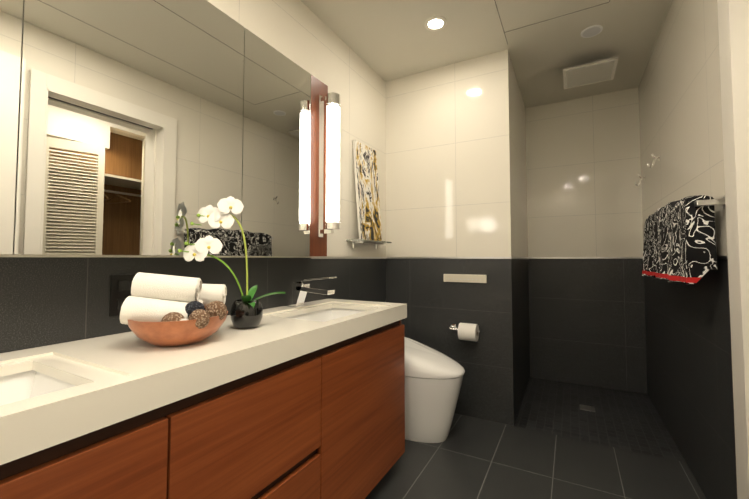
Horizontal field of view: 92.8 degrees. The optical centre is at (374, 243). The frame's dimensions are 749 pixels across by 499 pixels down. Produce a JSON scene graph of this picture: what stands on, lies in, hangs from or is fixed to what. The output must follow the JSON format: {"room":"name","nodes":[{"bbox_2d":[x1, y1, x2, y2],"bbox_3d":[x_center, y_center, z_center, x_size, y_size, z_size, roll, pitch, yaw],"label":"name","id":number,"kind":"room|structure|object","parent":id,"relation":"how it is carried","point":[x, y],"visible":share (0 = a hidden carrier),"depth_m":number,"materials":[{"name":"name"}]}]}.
{"room":"bathroom","nodes":[
{"label":"bathroom","id":0,"kind":"room"},
{"bbox_2d":[0,0,385,352],"bbox_3d":[-0.846,-0.115,1.317,0.100,2.600,3.720,-1,-3,29],"label":"wall","id":1,"kind":"structure","parent":0,"point":[45,300],"depth_m":1.80,"materials":[{"name":"tile"}]},
{"bbox_2d":[109,274,135,316],"bbox_3d":[-0.844,0.172,1.196,0.008,0.135,0.075,-1,-3,29],"label":"electrical outlet plate","id":2,"kind":"object","parent":1,"relation":"attached to","point":[120,289],"visible":0.73,"depth_m":1.18,"materials":[{"name":"black plastic"}]},
{"bbox_2d":[0,0,340,255],"bbox_3d":[-0.739,-0.451,1.158,0.250,0.977,1.980,-1,-3,29],"label":"upper cabinet","id":3,"kind":"object","parent":1,"relation":"attached to","point":[140,127],"visible":1,"depth_m":1.18,"materials":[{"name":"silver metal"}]},
{"bbox_2d":[317,92,340,236],"bbox_3d":[-0.246,-0.425,1.931,0.131,0.780,0.079,-1,-3,29],"label":"wall light","id":4,"kind":"object","parent":3,"relation":"attached to","point":[328,128],"depth_m":1.90,"materials":[{"name":"white glass"}]},
{"bbox_2d":[346,139,391,248],"bbox_3d":[-0.028,-0.341,2.596,0.109,0.756,0.470,-1,-3,29],"label":"art","id":5,"kind":"object","parent":1,"relation":"attached to","point":[367,197],"visible":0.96,"depth_m":2.56,"materials":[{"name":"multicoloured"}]},
{"bbox_2d":[386,49,529,425],"bbox_3d":[0.769,-0.036,3.252,1.064,2.600,1.230,-1,-3,29],"label":"wall","id":6,"kind":"structure","parent":0,"point":[456,171],"depth_m":2.66,"materials":[{"name":"tile"}]},
{"bbox_2d":[450,323,479,341],"bbox_3d":[0.632,0.622,2.521,0.227,0.120,0.134,-1,-3,29],"label":"paper holder","id":7,"kind":"object","parent":6,"relation":"attached to","point":[468,332],"visible":0.98,"depth_m":2.46,"materials":[{"name":"white paper"}]},
{"bbox_2d":[444,274,486,282],"bbox_3d":[0.654,0.254,2.588,0.310,0.057,0.022,-1,-3,29],"label":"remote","id":8,"kind":"object","parent":6,"relation":"attached to","point":[470,278],"visible":1,"depth_m":2.58,"materials":[{"name":"beige plastic"}]},
{"bbox_2d":[311,256,727,258],"bbox_3d":[0.950,0.102,2.542,1.860,0.014,2.090,-1,-3,29],"label":"trim strip","id":9,"kind":"object","parent":6,"relation":"attached to","point":[320,257],"visible":0.73,"depth_m":2.74,"materials":[{"name":"white metal"}]},
{"bbox_2d":[301,0,671,107],"bbox_3d":[1.072,-1.479,1.021,3.800,0.100,4.950,-1,-3,29],"label":"ceiling","id":10,"kind":"structure","parent":0,"point":[386,40],"depth_m":2.36,"materials":[{"name":"beige paint"}]},
{"bbox_2d":[424,16,446,30],"bbox_3d":[0.383,-1.375,2.235,0.140,0.006,0.140,-1,-3,29],"label":"recessed light","id":11,"kind":"object","parent":10,"relation":"in","point":[435,23],"visible":1,"depth_m":2.23,"materials":[{"name":"white glass"}]},
{"bbox_2d":[494,0,609,44],"bbox_3d":[-0.114,-1.429,0.991,1.549,0.002,3.560,-1,-3,29],"label":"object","id":12,"kind":"structure","parent":10,"relation":"attached to","point":[541,21],"depth_m":2.18,"materials":[{"name":"grey"}]},
{"bbox_2d":[563,56,617,88],"bbox_3d":[1.623,-1.316,2.704,0.340,0.086,0.340,-1,-3,29],"label":"shower head","id":13,"kind":"object","parent":10,"relation":"attached to","point":[602,70],"visible":1,"depth_m":2.67},
{"bbox_2d":[581,25,602,37],"bbox_3d":[1.406,-1.372,2.311,0.124,0.007,0.124,-1,-3,29],"label":"recessed light","id":14,"kind":"object","parent":10,"relation":"in","point":[591,31],"visible":1,"depth_m":2.30,"materials":[{"name":"white"}]},
{"bbox_2d":[365,377,705,498],"bbox_3d":[0.366,1.235,1.298,2.190,0.100,4.950,-1,-3,29],"label":"floor","id":15,"kind":"structure","parent":0,"point":[469,457],"depth_m":2.03,"materials":[{"name":"tile"}]},
{"bbox_2d":[0,401,179,498],"bbox_3d":[-0.869,0.811,0.590,0.514,0.690,0.746,-1,-3,29],"label":"base cabinet","id":16,"kind":"object","parent":15,"relation":"on","point":[65,449],"depth_m":0.66,"materials":[{"name":"brown wood"}]},
{"bbox_2d":[0,370,74,405],"bbox_3d":[-0.842,0.379,0.598,0.334,0.144,0.524,-1,-3,29],"label":"basin","id":17,"kind":"object","parent":16,"relation":"in","point":[15,385],"depth_m":0.86,"materials":[{"name":"white ceramic"}]},
{"bbox_2d":[72,357,327,498],"bbox_3d":[-0.554,0.835,1.164,0.514,0.690,0.564,-1,-3,29],"label":"base cabinet","id":18,"kind":"object","parent":15,"relation":"on","point":[296,397],"depth_m":0.97,"materials":[{"name":"brown wood"}]},
{"bbox_2d":[120,272,227,345],"bbox_3d":[-0.581,0.190,1.077,0.281,0.208,0.306,-1,-3,29],"label":"decorative bowl","id":19,"kind":"object","parent":18,"relation":"on","point":[163,310],"visible":1,"depth_m":1.01,"materials":[{"name":"orange metal"}]},
{"bbox_2d":[120,296,187,324],"bbox_3d":[-0.616,0.200,1.018,0.174,0.102,0.170,-1,-3,29],"label":"towel","id":20,"kind":"object","parent":19,"relation":"in","point":[135,310],"depth_m":0.98,"materials":[{"name":"white fabric"}]},
{"bbox_2d":[131,272,201,302],"bbox_3d":[-0.617,0.134,1.064,0.174,0.096,0.170,-1,-3,29],"label":"towel","id":21,"kind":"object","parent":19,"relation":"on","point":[146,287],"depth_m":1.03,"materials":[{"name":"white fabric"}]},
{"bbox_2d":[199,284,226,307],"bbox_3d":[-0.568,0.169,1.154,0.164,0.085,0.160,-1,-3,29],"label":"towel","id":22,"kind":"object","parent":19,"relation":"on","point":[208,293],"depth_m":1.13,"materials":[{"name":"white fabric"}]},
{"bbox_2d":[228,325,404,498],"bbox_3d":[-0.239,0.858,1.735,0.514,0.690,0.742,-1,-3,29],"label":"base cabinet","id":23,"kind":"object","parent":15,"relation":"on","point":[365,370],"depth_m":1.50,"materials":[{"name":"brown wood"}]},
{"bbox_2d":[178,196,284,328],"bbox_3d":[-0.502,0.066,1.280,0.253,0.473,0.272,-1,-3,29],"label":"orchid plant","id":24,"kind":"object","parent":23,"relation":"on","point":[246,311],"visible":1,"depth_m":1.26,"materials":[{"name":"white plant"}]},
{"bbox_2d":[285,277,336,307],"bbox_3d":[-0.322,0.244,1.791,0.278,0.159,0.065,-1,-3,29],"label":"faucet","id":25,"kind":"object","parent":23,"relation":"on","point":[299,289],"depth_m":1.80,"materials":[{"name":"silver metal"}]},
{"bbox_2d":[285,308,364,321],"bbox_3d":[-0.223,0.425,1.723,0.334,0.144,0.514,-1,-3,29],"label":"basin","id":26,"kind":"object","parent":23,"relation":"in","point":[314,314],"depth_m":1.93,"materials":[{"name":"white ceramic"}]},
{"bbox_2d":[404,337,464,442],"bbox_3d":[0.232,0.936,2.355,0.724,0.583,0.406,-1,-3,29],"label":"toilet","id":27,"kind":"object","parent":15,"relation":"on","point":[433,380],"visible":0.46,"depth_m":2.16,"materials":[{"name":"white ceramic"}]},
{"bbox_2d":[580,404,594,411],"bbox_3d":[1.609,1.245,2.698,0.100,0.003,0.100,-1,-3,29],"label":"floor drain","id":28,"kind":"object","parent":15,"relation":"on","point":[587,408],"visible":1,"depth_m":2.69,"materials":[{"name":"silver metal"}]},
{"bbox_2d":[526,87,647,393],"bbox_3d":[2.001,-0.037,3.220,1.126,2.600,0.100,-1,-3,29],"label":"wall","id":29,"kind":"structure","parent":0,"point":[587,326],"depth_m":3.21,"materials":[{"name":"tile"}]},
{"bbox_2d":[638,0,736,498],"bbox_3d":[1.885,-0.084,2.081,0.230,2.600,2.010,-1,-3,29],"label":"wall","id":30,"kind":"structure","parent":0,"point":[689,364],"depth_m":1.81,"materials":[{"name":"tile"}]},
{"bbox_2d":[634,174,645,185],"bbox_3d":[2.139,-0.512,2.878,0.073,0.098,0.038,-1,-3,29],"label":"hook","id":31,"kind":"object","parent":30,"relation":"attached to","point":[641,178],"visible":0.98,"depth_m":2.87,"materials":[{"name":"silver metal"}]},
{"bbox_2d":[647,154,660,167],"bbox_3d":[1.874,-0.556,2.397,0.073,0.098,0.038,-1,-3,29],"label":"hook","id":32,"kind":"object","parent":30,"relation":"attached to","point":[654,160],"visible":1,"depth_m":2.39,"materials":[{"name":"silver metal"}]},
{"bbox_2d":[642,195,725,284],"bbox_3d":[1.550,-0.004,1.859,0.146,0.399,1.059,-1,-3,29],"label":"towel","id":33,"kind":"object","parent":30,"relation":"attached to","point":[679,240],"visible":1,"depth_m":1.51,"materials":[{"name":"black fabric"}]},
{"bbox_3d":[1.215,-1.243,0.909,0.230,0.380,0.770,-1,-3,29],"label":"wall","id":34,"kind":"structure","parent":0,"visible":0},
{"bbox_2d":[717,0,748,498],"bbox_3d":[1.220,0.009,0.867,0.270,2.315,0.940,-1,-3,29],"label":"door frame","id":35,"kind":"structure","parent":34,"relation":"attached to","point":[733,22],"depth_m":1.27,"materials":[{"name":"white paint"}]}
]}

